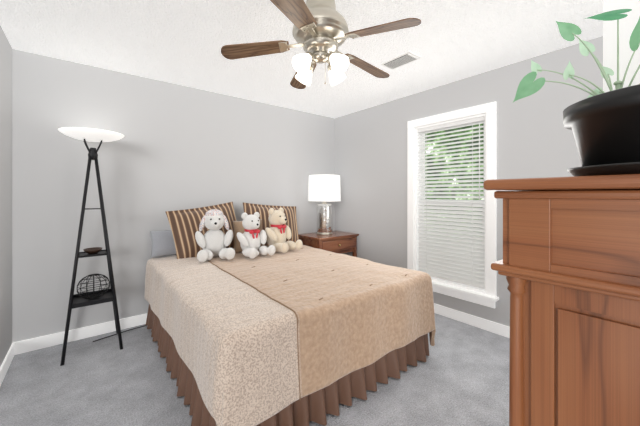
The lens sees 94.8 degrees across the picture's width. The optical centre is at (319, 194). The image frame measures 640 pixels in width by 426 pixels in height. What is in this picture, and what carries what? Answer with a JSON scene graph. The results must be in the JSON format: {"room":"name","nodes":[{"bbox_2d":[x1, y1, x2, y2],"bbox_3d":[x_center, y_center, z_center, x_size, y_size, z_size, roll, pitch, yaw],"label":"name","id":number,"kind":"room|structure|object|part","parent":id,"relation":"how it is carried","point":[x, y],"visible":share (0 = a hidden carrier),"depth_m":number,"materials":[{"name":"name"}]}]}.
{"room":"bedroom","nodes":[
{"label":"bedroom","id":0,"kind":"room"},
{"bbox_2d":[0,25,11,366],"bbox_3d":[-1.238,0.057,0.721,0.120,2.440,4.050,0,0,-38],"label":"wall","id":1,"kind":"structure","parent":0,"point":[5,195],"depth_m":2.14,"materials":[{"name":"grey paint"}]},
{"bbox_2d":[0,342,15,385],"bbox_3d":[-1.186,1.227,0.763,0.014,0.100,4.050,0,0,-39],"label":"baseboard","id":2,"kind":"structure","parent":1,"relation":"attached to","point":[7,361],"depth_m":2.13,"materials":[{"name":"white wood"}]},
{"bbox_2d":[12,49,334,342],"bbox_3d":[-1.151,0.057,3.455,3.660,2.440,0.120,0,0,-38],"label":"wall","id":3,"kind":"structure","parent":0,"point":[177,147],"depth_m":2.80,"materials":[{"name":"grey paint"}]},
{"bbox_2d":[16,313,146,354],"bbox_3d":[-1.097,1.227,3.412,3.390,0.100,0.014,0,0,-39],"label":"baseboard","id":4,"kind":"structure","parent":3,"relation":"attached to","point":[31,344],"depth_m":2.58,"materials":[{"name":"white wood"}]},
{"bbox_2d":[0,313,509,425],"bbox_3d":[0.147,1.327,1.823,3.660,0.100,4.290,0,0,-38],"label":"floor","id":5,"kind":"structure","parent":0,"point":[460,377],"depth_m":1.94,"materials":[{"name":"carpet"}]},
{"bbox_2d":[58,127,146,365],"bbox_3d":[-1.755,0.380,2.584,0.820,1.797,0.440,0,0,-38],"label":"floor lamp","id":6,"kind":"object","parent":5,"relation":"on","point":[86,298],"visible":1,"depth_m":2.42,"materials":[{"name":"black metal"}]},
{"bbox_3d":[-1.904,0.471,2.466,0.132,0.040,0.132,0,0,-38],"label":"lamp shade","id":7,"kind":"part","parent":6,"relation":"part of","materials":[{"name":"brown wood"}]},
{"bbox_2d":[144,245,435,425],"bbox_3d":[-0.385,0.933,2.592,1.759,0.687,2.085,0,0,-38],"label":"bed","id":8,"kind":"object","parent":5,"relation":"on","point":[304,335],"visible":0.9,"depth_m":1.77,"materials":[{"name":"beige fabric"}]},
{"bbox_2d":[150,230,175,257],"bbox_3d":[-1.475,0.484,3.011,0.460,0.260,0.119,0,-11,-38],"label":"pillow","id":9,"kind":"object","parent":8,"relation":"on","point":[163,243],"visible":0.62,"depth_m":2.90,"materials":[{"name":"grey fabric"}]},
{"bbox_2d":[165,202,235,258],"bbox_3d":[-1.156,0.360,3.027,0.700,0.520,0.159,-9,-14,-42],"label":"pillow sham","id":10,"kind":"object","parent":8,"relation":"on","point":[184,224],"visible":0.48,"depth_m":2.87,"materials":[{"name":"brown fabric"}]},
{"bbox_2d":[195,209,234,261],"bbox_3d":[-0.979,0.365,2.744,0.341,0.454,0.356,0,0,-24],"label":"plush dog","id":11,"kind":"object","parent":8,"relation":"on","point":[214,241],"visible":1,"depth_m":2.73},
{"bbox_2d":[233,219,263,253],"bbox_3d":[-0.755,0.437,3.134,0.340,0.340,0.109,0,-10,-40],"label":"pillow","id":12,"kind":"object","parent":8,"relation":"on","point":[238,226],"visible":0.25,"depth_m":3.04,"materials":[{"name":"beige fabric"}]},
{"bbox_2d":[237,212,275,258],"bbox_3d":[-0.639,0.383,2.872,0.316,0.419,0.330,0,0,-45],"label":"teddy bear","id":13,"kind":"object","parent":8,"relation":"on","point":[251,239],"visible":1,"depth_m":2.84,"materials":[{"name":"white"}]},
{"bbox_2d":[243,202,298,245],"bbox_3d":[-0.563,0.360,3.503,0.720,0.520,0.159,6,-24,-35],"label":"pillow sham","id":14,"kind":"object","parent":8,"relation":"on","point":[289,212],"visible":0.42,"depth_m":3.53,"materials":[{"name":"brown fabric"}]},
{"bbox_2d":[265,208,302,252],"bbox_3d":[-0.409,0.366,3.134,0.356,0.452,0.341,0,0,36],"label":"plush bear","id":15,"kind":"object","parent":8,"relation":"on","point":[278,232],"visible":1,"depth_m":3.10},
{"bbox_2d":[298,231,358,256],"bbox_3d":[0.110,0.907,4.022,0.700,0.740,0.502,0,0,-38],"label":"nightstand","id":16,"kind":"object","parent":5,"relation":"on","point":[340,242],"visible":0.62,"depth_m":3.88,"materials":[{"name":"brown wood"}]},
{"bbox_2d":[308,174,340,234],"bbox_3d":[0.061,0.123,4.035,0.450,0.825,0.450,0,0,-38],"label":"table lamp","id":17,"kind":"object","parent":16,"relation":"on","point":[324,187],"visible":1,"depth_m":3.89,"materials":[{"name":"white fabric"}]},
{"bbox_2d":[483,174,639,425],"bbox_3d":[1.112,0.614,0.722,0.580,1.327,1.115,0,0,-38],"label":"dresser","id":18,"kind":"object","parent":5,"relation":"on","point":[568,266],"visible":1,"depth_m":0.84,"materials":[{"name":"brown wood"}]},
{"bbox_2d":[513,9,639,175],"bbox_3d":[0.960,-0.332,0.930,0.414,0.562,0.536,0,0,-38],"label":"plant","id":19,"kind":"object","parent":18,"relation":"on","point":[602,125],"visible":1,"depth_m":0.88,"materials":[{"name":"green plant"}]},
{"bbox_2d":[0,0,602,117],"bbox_3d":[0.147,-1.213,1.823,3.660,0.100,4.290,0,0,-38],"label":"ceiling","id":20,"kind":"structure","parent":0,"point":[181,42],"depth_m":2.20,"materials":[{"name":"white paint"}]},
{"bbox_2d":[221,0,420,88],"bbox_3d":[0.042,-0.915,1.804,1.102,0.496,1.143,0,0,-38],"label":"ceiling fan","id":21,"kind":"object","parent":20,"relation":"hanging from","point":[321,33],"visible":1,"depth_m":1.70,"materials":[{"name":"brown wood"}]},
{"bbox_3d":[-0.335,-0.879,1.773,0.520,0.014,0.125,-7,-11,-1],"label":"blade","id":22,"kind":"part","parent":21,"relation":"part of","materials":[{"name":"brown wood"}]},
{"bbox_3d":[-0.096,-0.879,1.455,0.125,0.014,0.520,-11,4,18],"label":"blade","id":23,"kind":"part","parent":21,"relation":"part of","materials":[{"name":"brown wood"}]},
{"bbox_3d":[-0.106,-0.879,2.099,0.125,0.014,0.520,11,-11,-17],"label":"blade","id":24,"kind":"part","parent":21,"relation":"part of","materials":[{"name":"brown wood"}]},
{"bbox_3d":[0.274,-0.879,1.982,0.520,0.014,0.125,9,6,-36],"label":"blade","id":25,"kind":"part","parent":21,"relation":"part of","materials":[{"name":"brown wood"}]},
{"bbox_3d":[0.280,-0.879,1.584,0.520,0.014,0.125,9,16,35],"label":"blade","id":26,"kind":"part","parent":21,"relation":"part of","materials":[{"name":"brown wood"}]},
{"bbox_2d":[380,51,420,69],"bbox_3d":[0.696,-1.154,2.547,0.170,0.018,0.300,0,0,-38],"label":"ceiling vent","id":27,"kind":"object","parent":20,"relation":"in","point":[401,60],"visible":1,"depth_m":2.52,"materials":[{"name":"white metal"}]},
{"bbox_2d":[335,36,602,326],"bbox_3d":[1.532,0.057,2.925,0.120,2.440,4.050,0,0,-38],"label":"wall","id":28,"kind":"structure","parent":0,"point":[535,138],"depth_m":2.97,"materials":[{"name":"grey paint"}]},
{"bbox_2d":[407,101,498,307],"bbox_3d":[1.351,0.095,3.094,0.192,1.905,0.990,0,0,-38],"label":"window","id":29,"kind":"structure","parent":28,"relation":"in","point":[487,296],"depth_m":2.94,"materials":[{"name":"white wood"}]},
{"bbox_2d":[417,116,484,288],"bbox_3d":[1.356,0.075,3.097,0.056,1.656,0.730,0,0,-38],"label":"window blind","id":30,"kind":"object","parent":29,"relation":"attached to","point":[460,259],"visible":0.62,"depth_m":3.06,"materials":[{"name":"white plastic"}]},
{"bbox_2d":[434,303,509,337],"bbox_3d":[1.207,1.227,3.226,0.014,0.100,3.114,0,0,-39],"label":"baseboard","id":31,"kind":"structure","parent":28,"relation":"attached to","point":[500,329],"depth_m":2.86,"materials":[{"name":"white wood"}]},
{"bbox_2d":[603,0,639,91],"bbox_3d":[1.940,0.057,1.240,1.340,2.440,0.906,0,0,-38],"label":"wall","id":32,"kind":"structure","parent":0,"point":[627,24],"depth_m":1.14,"materials":[{"name":"white paint"}]},
{"label":"outside","id":33,"kind":"structure","parent":0,"visible":0},
{"bbox_2d":[424,123,483,244],"bbox_3d":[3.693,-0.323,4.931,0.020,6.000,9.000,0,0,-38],"label":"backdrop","id":34,"kind":"structure","parent":33,"point":[460,128],"depth_m":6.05,"materials":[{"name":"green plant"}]}
]}

